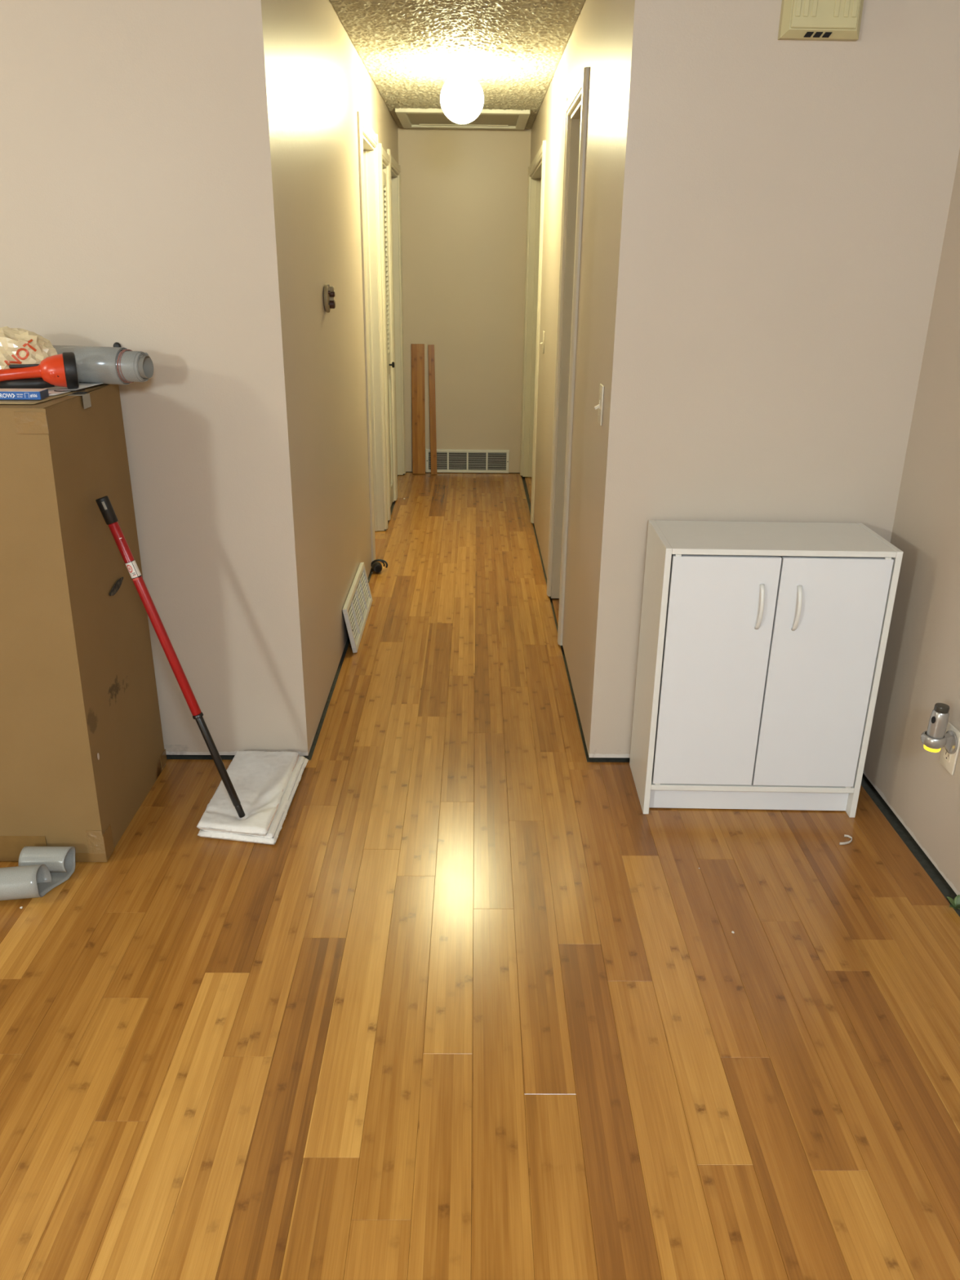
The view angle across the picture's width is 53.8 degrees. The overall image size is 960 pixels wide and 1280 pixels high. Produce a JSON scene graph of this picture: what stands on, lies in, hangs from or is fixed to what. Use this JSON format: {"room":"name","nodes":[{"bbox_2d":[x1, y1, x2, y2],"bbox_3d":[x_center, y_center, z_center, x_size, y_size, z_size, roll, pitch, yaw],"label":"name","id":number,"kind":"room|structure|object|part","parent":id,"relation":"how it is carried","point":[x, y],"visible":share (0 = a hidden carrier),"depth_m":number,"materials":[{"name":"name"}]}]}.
{"room":"living room","nodes":[
{"label":"living room","id":0,"kind":"room"},
{"bbox_2d":[269,0,403,738],"bbox_3d":[-0.619,-1.592,4.833,0.115,2.367,4.484,0,22,-1],"label":"wall","id":1,"kind":"structure","parent":0,"point":[322,82],"depth_m":3.37,"materials":[{"name":"beige paint"}]},
{"bbox_2d":[323,284,335,312],"bbox_3d":[-0.530,-1.208,3.347,0.031,0.096,0.091,0,22,-1],"label":"thermostat base","id":2,"kind":"object","parent":1,"relation":"attached to","point":[329,293],"visible":1,"depth_m":3.33,"materials":[{"name":"beige plastic"}]},
{"bbox_3d":[-0.539,-1.208,3.347,0.013,0.096,0.091,0,22,-1],"label":"plate","id":3,"kind":"part","parent":2,"relation":"part of","materials":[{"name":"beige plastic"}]},
{"bbox_2d":[357,111,387,562],"bbox_3d":[-0.612,-1.524,5.007,0.132,2.130,0.838,0,22,-1],"label":"trim","id":4,"kind":"structure","parent":1,"relation":"attached to","point":[368,155],"depth_m":5.14,"materials":[{"name":"white wood"}]},
{"bbox_3d":[-0.552,-1.383,4.646,0.017,2.124,0.064,0,22,-1],"label":"casing","id":5,"kind":"part","parent":4,"relation":"part of","materials":[{"name":"white wood"}]},
{"bbox_3d":[-0.543,-2.484,4.627,0.017,0.064,0.710,0,22,-1],"label":"head casing","id":6,"kind":"part","parent":4,"relation":"part of","materials":[{"name":"white wood"}]},
{"bbox_3d":[-0.557,-1.668,5.366,0.017,2.124,0.064,0,22,-1],"label":"casing","id":7,"kind":"part","parent":4,"relation":"part of","materials":[{"name":"white wood"}]},
{"bbox_2d":[378,142,397,520],"bbox_3d":[-0.618,-1.835,5.819,0.132,2.110,0.598,0,22,-1],"label":"trim","id":8,"kind":"structure","parent":1,"relation":"attached to","point":[384,157],"depth_m":5.77,"materials":[{"name":"white wood"}]},
{"bbox_3d":[-0.559,-1.739,5.571,0.017,2.104,0.064,0,22,-1],"label":"casing","id":9,"kind":"part","parent":8,"relation":"part of","materials":[{"name":"white wood"}]},
{"bbox_3d":[-0.549,-2.785,5.443,0.017,0.064,0.470,0,22,-1],"label":"head casing","id":10,"kind":"part","parent":8,"relation":"part of","materials":[{"name":"white wood"}]},
{"bbox_3d":[-0.562,-1.935,6.067,0.017,2.104,0.064,0,22,-1],"label":"casing","id":11,"kind":"part","parent":8,"relation":"part of","materials":[{"name":"white wood"}]},
{"bbox_2d":[382,171,394,507],"bbox_3d":[-0.571,-1.791,5.837,0.062,1.985,0.440,0,22,-1],"label":"door","id":12,"kind":"structure","parent":1,"relation":"in","point":[384,194],"depth_m":5.92,"materials":[{"name":"beige paint"}]},
{"bbox_3d":[-0.577,-2.720,5.588,0.028,0.075,0.134,0,22,-1],"label":"rail","id":13,"kind":"part","parent":12,"relation":"part of","materials":[{"name":"beige paint"}]},
{"bbox_3d":[-0.588,-1.745,5.974,0.028,0.132,0.134,0,22,-1],"label":"rail","id":14,"kind":"part","parent":12,"relation":"part of","materials":[{"name":"beige paint"}]},
{"bbox_3d":[-0.593,-1.351,6.130,0.018,0.630,0.074,0,22,-1],"label":"raised panel","id":15,"kind":"part","parent":12,"relation":"part of","materials":[{"name":"beige paint"}]},
{"bbox_3d":[-0.598,-0.965,6.283,0.028,0.120,0.134,0,22,-1],"label":"rail","id":16,"kind":"part","parent":12,"relation":"part of","materials":[{"name":"beige paint"}]},
{"bbox_2d":[386,149,405,496],"bbox_3d":[-0.623,-2.124,6.506,0.132,2.142,0.888,0,22,-1],"label":"trim","id":17,"kind":"structure","parent":1,"relation":"attached to","point":[395,177],"depth_m":6.77,"materials":[{"name":"white wood"}]},
{"bbox_3d":[-0.563,-1.974,6.122,0.017,2.136,0.064,0,22,-1],"label":"casing","id":18,"kind":"part","parent":17,"relation":"part of","materials":[{"name":"white wood"}]},
{"bbox_3d":[-0.554,-3.078,6.129,0.017,0.064,0.760,0,22,-1],"label":"head casing","id":19,"kind":"part","parent":17,"relation":"part of","materials":[{"name":"white wood"}]},
{"bbox_3d":[-0.568,-2.272,6.891,0.017,2.124,0.064,0,22,-1],"label":"casing","id":20,"kind":"part","parent":17,"relation":"part of","materials":[{"name":"white wood"}]},
{"bbox_2d":[329,0,585,128],"bbox_3d":[-0.151,-1.459,1.196,7.100,0.088,12.500,0,22,-1],"label":"ceiling","id":21,"kind":"structure","parent":0,"point":[516,48],"depth_m":4.02,"materials":[{"name":"white paint"}]},
{"bbox_2d":[440,60,484,124],"bbox_3d":[-0.084,-2.576,4.465,0.206,0.252,0.206,0,22,-1],"label":"ceiling light","id":22,"kind":"object","parent":21,"relation":"attached to","point":[462,97],"visible":1,"depth_m":4.40,"materials":[{"name":"white glass"}]},
{"bbox_2d":[395,107,530,129],"bbox_3d":[-0.107,-3.322,6.041,0.816,0.026,0.720,0,22,-1],"label":"attic hatch","id":23,"kind":"object","parent":21,"relation":"attached to","point":[409,117],"visible":0.92,"depth_m":6.05,"materials":[{"name":"paint"}]},
{"bbox_3d":[-0.107,-3.329,6.040,0.692,0.011,0.592,0,22,-1],"label":"panel","id":24,"kind":"part","parent":23,"relation":"part of","materials":[{"name":"white wood"}]},
{"bbox_2d":[397,126,531,472],"bbox_3d":[-0.204,-2.431,6.977,7.100,2.376,0.115,0,22,-1],"label":"wall","id":25,"kind":"structure","parent":0,"point":[464,192],"depth_m":6.84,"materials":[{"name":"beige paint"}]},
{"bbox_2d":[426,448,509,473],"bbox_3d":[-0.097,-1.383,7.320,0.642,0.178,0.020,0,22,-1],"label":"air vent","id":26,"kind":"object","parent":25,"relation":"in","point":[448,460],"visible":1,"depth_m":7.32,"materials":[{"name":"white metal"}]},
{"bbox_2d":[0,471,959,1279],"bbox_3d":[-0.179,0.834,2.103,7.100,0.100,12.500,0,22,-1],"label":"floor","id":27,"kind":"structure","parent":0,"point":[473,1010],"depth_m":2.05,"materials":[{"name":"brown wood"}]},
{"bbox_2d":[0,846,75,901],"bbox_3d":[-1.214,0.599,2.414,0.293,0.081,0.209,0,22,-1],"label":"pipe","id":28,"kind":"object","parent":27,"relation":"on","point":[40,869],"visible":1,"depth_m":2.43,"materials":[{"name":"grey plastic"}]},
{"bbox_2d":[0,383,167,862],"bbox_3d":[-1.328,-0.061,2.566,0.701,1.196,0.540,0,22,-1],"label":"cardboard box","id":29,"kind":"object","parent":27,"relation":"on","point":[82,745],"visible":0.94,"depth_m":2.41,"materials":[{"name":"brown cardboard"}]},
{"bbox_2d":[0,391,75,404],"bbox_3d":[-1.172,-0.579,2.258,0.335,0.001,0.240,0,22,-1],"label":"paper sheet","id":30,"kind":"object","parent":29,"relation":"on","point":[52,397],"visible":0.5,"depth_m":2.20,"materials":[{"name":"white paper"}]},
{"bbox_2d":[0,388,48,399],"bbox_3d":[-1.156,-0.578,2.223,0.261,0.019,0.053,-1,22,-3],"label":"carton","id":31,"kind":"object","parent":30,"relation":"on","point":[5,393],"visible":1,"depth_m":2.21,"materials":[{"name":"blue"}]},
{"bbox_3d":[-1.156,-0.586,2.219,0.258,0.001,0.050,-1,22,-3],"label":"carton lid","id":32,"kind":"part","parent":31,"relation":"part of","materials":[{"name":"beige cardboard"}]},
{"bbox_2d":[45,382,101,395],"bbox_3d":[-1.107,-0.637,2.401,0.207,0.002,0.361,2,22,2],"label":"paper sheet","id":33,"kind":"object","parent":29,"relation":"on","point":[82,385],"visible":0.24,"depth_m":2.41,"materials":[{"name":"white paper"}]},
{"bbox_2d":[0,325,57,378],"bbox_3d":[-1.194,-0.727,2.424,0.241,0.146,0.125,0,22,-1],"label":"plastic bag","id":34,"kind":"object","parent":33,"relation":"on","point":[17,345],"visible":0.53,"depth_m":2.38,"materials":[{"name":"beige plastic"}]},
{"bbox_2d":[0,351,84,391],"bbox_3d":[-1.137,-0.661,2.336,0.291,0.089,0.098,-8,23,-21],"label":"flashlight","id":35,"kind":"object","parent":33,"relation":"on","point":[58,370],"visible":1,"depth_m":2.34,"materials":[{"name":"orange plastic"}]},
{"bbox_3d":[-1.175,-0.648,2.329,0.214,0.067,0.047,-8,23,-21],"label":"handle","id":36,"kind":"part","parent":35,"relation":"part of","materials":[{"name":"orange plastic"}]},
{"bbox_3d":[-1.022,-0.621,2.357,0.072,0.002,0.020,-8,23,-21],"label":"cord","id":37,"kind":"part","parent":35,"relation":"part of","materials":[{"name":"black rubber"}]},
{"bbox_2d":[52,345,153,384],"bbox_3d":[-1.032,-0.731,2.517,0.334,0.094,0.096,5,22,11],"label":"tube","id":38,"kind":"object","parent":33,"relation":"on","point":[95,364],"visible":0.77,"depth_m":2.47,"materials":[{"name":"grey plastic"}]},
{"bbox_2d":[113,342,120,346],"bbox_3d":[-0.997,-0.805,2.599,0.022,0.022,0.014,0,22,-1],"label":"handle","id":39,"kind":"object","parent":38,"relation":"attached to","point":[115,344],"visible":0.54,"depth_m":2.59,"materials":[{"name":"grey plastic"}]},
{"bbox_2d":[196,751,308,844],"bbox_3d":[-0.673,0.457,2.829,0.244,0.054,0.485,0,22,-1],"label":"folded towel","id":40,"kind":"object","parent":27,"relation":"on","point":[265,784],"visible":0.95,"depth_m":2.77,"materials":[{"name":"white fabric"}]},
{"bbox_2d":[95,495,244,817],"bbox_3d":[-0.817,0.068,2.537,0.320,0.908,0.035,4,22,7],"label":"pole","id":41,"kind":"object","parent":40,"relation":"on","point":[104,505],"visible":1,"depth_m":2.50,"materials":[{"name":"red metal"}]},
{"bbox_2d":[342,562,373,653],"bbox_3d":[-0.537,-0.156,4.191,0.053,0.194,0.655,0,22,-1],"label":"floor vent","id":42,"kind":"object","parent":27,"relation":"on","point":[356,609],"visible":1,"depth_m":4.14,"materials":[{"name":"white metal"}]},
{"bbox_2d":[371,559,387,573],"bbox_3d":[-0.529,-0.386,4.954,0.090,0.062,0.075,0,22,-1],"label":"plug","id":43,"kind":"object","parent":27,"relation":"on","point":[376,566],"visible":1,"depth_m":4.94,"materials":[{"name":"black plastic"}]},
{"bbox_2d":[411,343,425,474],"bbox_3d":[-0.464,-1.734,7.144,0.098,0.954,0.073,0,22,-1],"label":"plank","id":44,"kind":"object","parent":27,"relation":"on","point":[418,397],"visible":1,"depth_m":7.13,"materials":[{"name":"brown wood"}]},
{"bbox_2d":[427,344,436,474],"bbox_3d":[-0.356,-1.725,7.130,0.048,0.951,0.099,-5,22,-14],"label":"plank","id":45,"kind":"object","parent":27,"relation":"on","point":[430,347],"visible":1,"depth_m":7.12,"materials":[{"name":"brown wood"}]},
{"bbox_2d":[629,520,903,817],"bbox_3d":[0.800,0.091,2.770,0.624,0.813,0.332,1,22,0],"label":"storage cabinet","id":46,"kind":"object","parent":27,"relation":"on","point":[762,646],"visible":1,"depth_m":2.64,"materials":[{"name":"white laminate"}]},
{"bbox_3d":[0.496,0.081,2.787,0.016,0.813,0.302,1,22,0],"label":"panel","id":47,"kind":"part","parent":46,"relation":"part of","materials":[{"name":"white wood"}]},
{"bbox_3d":[0.651,0.098,2.637,0.287,0.688,0.016,1,22,0],"label":"door","id":48,"kind":"part","parent":46,"relation":"part of","materials":[{"name":"white plastic"}]},
{"bbox_3d":[0.796,0.380,2.899,0.590,0.016,0.297,1,22,0],"label":"panel","id":49,"kind":"part","parent":46,"relation":"part of","materials":[{"name":"white wood"}]},
{"bbox_3d":[0.802,-0.007,2.907,0.590,0.698,0.003,1,22,0],"label":"panel","id":50,"kind":"part","parent":46,"relation":"part of","materials":[{"name":"white wood"}]},
{"bbox_3d":[0.753,-0.086,2.540,0.012,0.131,0.032,1,22,0],"label":"handle","id":51,"kind":"part","parent":46,"relation":"part of","materials":[{"name":"white plastic"}]},
{"bbox_3d":[0.804,-0.284,2.638,0.590,0.016,0.301,1,22,0],"label":"panel","id":52,"kind":"part","parent":46,"relation":"part of","materials":[{"name":"white wood"}]},
{"bbox_3d":[0.853,-0.082,2.540,0.012,0.131,0.032,1,22,0],"label":"handle","id":53,"kind":"part","parent":46,"relation":"part of","materials":[{"name":"white plastic"}]},
{"bbox_3d":[0.944,0.103,2.635,0.291,0.688,0.016,1,22,0],"label":"door","id":54,"kind":"part","parent":46,"relation":"part of","materials":[{"name":"white plastic"}]},
{"bbox_3d":[1.104,0.090,2.782,0.016,0.813,0.302,1,22,0],"label":"panel","id":55,"kind":"part","parent":46,"relation":"part of","materials":[{"name":"white wood"}]},
{"bbox_2d":[839,834,852,844],"bbox_3d":[1.034,0.566,2.670,0.025,0.007,0.055,15,26,32],"label":"plastic curl","id":56,"kind":"object","parent":27,"relation":"on","point":[845,835],"visible":1,"depth_m":2.66,"materials":[{"name":"white plastic"}]},
{"bbox_2d":[946,894,959,909],"bbox_3d":[1.199,0.666,2.382,0.037,0.036,0.047,0,22,-1],"label":"scrap","id":57,"kind":"object","parent":27,"relation":"on","point":[955,903],"visible":1,"depth_m":2.39,"materials":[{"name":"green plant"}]},
{"bbox_2d":[0,0,959,757],"bbox_3d":[-0.172,-0.742,2.700,7.100,2.367,0.115,0,22,-1],"label":"wall","id":58,"kind":"structure","parent":0,"point":[783,206],"depth_m":2.55,"materials":[{"name":"beige paint"}]},
{"bbox_2d":[777,0,863,40],"bbox_3d":[0.837,-1.619,2.272,0.194,0.300,0.048,0,22,-1],"label":"door chime","id":59,"kind":"object","parent":58,"relation":"attached to","point":[800,20],"visible":1,"depth_m":2.30,"materials":[{"name":"beige plastic"}]},
{"bbox_3d":[0.837,-1.612,2.255,0.160,0.266,0.006,0,22,-1],"label":"panel","id":60,"kind":"part","parent":59,"relation":"part of","materials":[{"name":"beige plastic"}]},
{"bbox_2d":[522,0,628,740],"bbox_3d":[0.410,-1.584,4.844,0.115,2.367,4.484,0,22,-1],"label":"wall","id":61,"kind":"structure","parent":0,"point":[597,41],"depth_m":3.30,"materials":[{"name":"beige paint"}]},
{"bbox_2d":[520,140,546,523],"bbox_3d":[0.390,-1.988,6.212,0.132,2.130,1.498,0,22,-1],"label":"trim","id":62,"kind":"structure","parent":61,"relation":"attached to","point":[535,186],"depth_m":6.66,"materials":[{"name":"white wood"}]},
{"bbox_3d":[0.328,-2.256,6.877,0.017,2.124,0.064,0,22,-1],"label":"casing","id":63,"kind":"part","parent":62,"relation":"part of","materials":[{"name":"white wood"}]},
{"bbox_3d":[0.344,-2.949,5.831,0.017,0.064,1.370,0,22,-1],"label":"head casing","id":64,"kind":"part","parent":62,"relation":"part of","materials":[{"name":"white wood"}]},
{"bbox_3d":[0.338,-1.728,5.544,0.017,2.124,0.064,0,22,-1],"label":"casing","id":65,"kind":"part","parent":62,"relation":"part of","materials":[{"name":"white wood"}]},
{"bbox_2d":[539,330,544,353],"bbox_3d":[0.338,-1.625,5.167,0.022,0.116,0.070,0,22,-1],"label":"light switch","id":66,"kind":"object","parent":61,"relation":"attached to","point":[543,342],"visible":1,"depth_m":5.14,"materials":[{"name":"beige plastic"}]},
{"bbox_3d":[0.346,-1.625,5.167,0.006,0.116,0.070,0,22,-1],"label":"plate","id":67,"kind":"part","parent":66,"relation":"part of","materials":[{"name":"beige plastic"}]},
{"bbox_2d":[546,66,589,645],"bbox_3d":[0.407,-1.090,3.943,0.132,2.130,0.702,0,22,-1],"label":"trim","id":68,"kind":"structure","parent":61,"relation":"attached to","point":[575,134],"depth_m":3.98,"materials":[{"name":"white wood"}]},
{"bbox_3d":[0.347,-1.211,4.238,0.017,2.124,0.064,0,22,-1],"label":"casing","id":69,"kind":"part","parent":68,"relation":"part of","materials":[{"name":"white wood"}]},
{"bbox_3d":[0.361,-2.051,3.563,0.017,0.064,0.574,0,22,-1],"label":"head casing","id":70,"kind":"part","parent":68,"relation":"part of","materials":[{"name":"white wood"}]},
{"bbox_2d":[594,383,604,426],"bbox_3d":[0.355,-0.708,2.847,0.022,0.116,0.070,0,22,-1],"label":"light switch","id":71,"kind":"object","parent":61,"relation":"attached to","point":[600,406],"visible":1,"depth_m":2.83,"materials":[{"name":"beige plastic"}]},
{"bbox_3d":[0.363,-0.708,2.847,0.006,0.116,0.070,0,22,-1],"label":"plate","id":72,"kind":"part","parent":71,"relation":"part of","materials":[{"name":"beige plastic"}]},
{"bbox_2d":[862,149,959,895],"bbox_3d":[1.312,0.637,-0.745,0.115,2.364,7.327,0,22,-1],"label":"wall","id":73,"kind":"structure","parent":0,"point":[921,668],"depth_m":2.58,"materials":[{"name":"beige paint"}]},
{"bbox_2d":[939,721,959,775],"bbox_3d":[1.219,0.281,2.456,0.009,0.120,0.072,0,22,-1],"label":"power outlet","id":74,"kind":"object","parent":73,"relation":"attached to","point":[947,760],"visible":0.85,"depth_m":2.45,"materials":[{"name":"beige plastic"}]},
{"bbox_2d":[920,730,957,753],"bbox_3d":[1.177,0.263,2.441,0.078,0.060,0.061,0,22,-1],"label":"charger","id":75,"kind":"object","parent":74,"relation":"attached to","point":[949,741],"visible":0.84,"depth_m":2.42,"materials":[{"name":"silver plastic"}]},
{"bbox_2d":[923,702,949,752],"bbox_3d":[1.171,0.224,2.426,0.045,0.126,0.043,0,22,-1],"label":"torch","id":76,"kind":"object","parent":75,"relation":"in","point":[939,718],"visible":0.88,"depth_m":2.41,"materials":[{"name":"silver metal"}]},
{"bbox_3d":[1.202,0.265,2.442,0.019,0.048,0.022,0,22,-1],"label":"arm","id":77,"kind":"part","parent":75,"relation":"part of","materials":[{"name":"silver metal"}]},
{"bbox_2d":[943,749,951,762],"bbox_3d":[1.216,0.301,2.464,0.002,0.026,0.032,0,22,-1],"label":"socket","id":78,"kind":"object","parent":74,"relation":"attached to","point":[947,757],"depth_m":2.47,"materials":[{"name":"beige plastic"}]}
]}

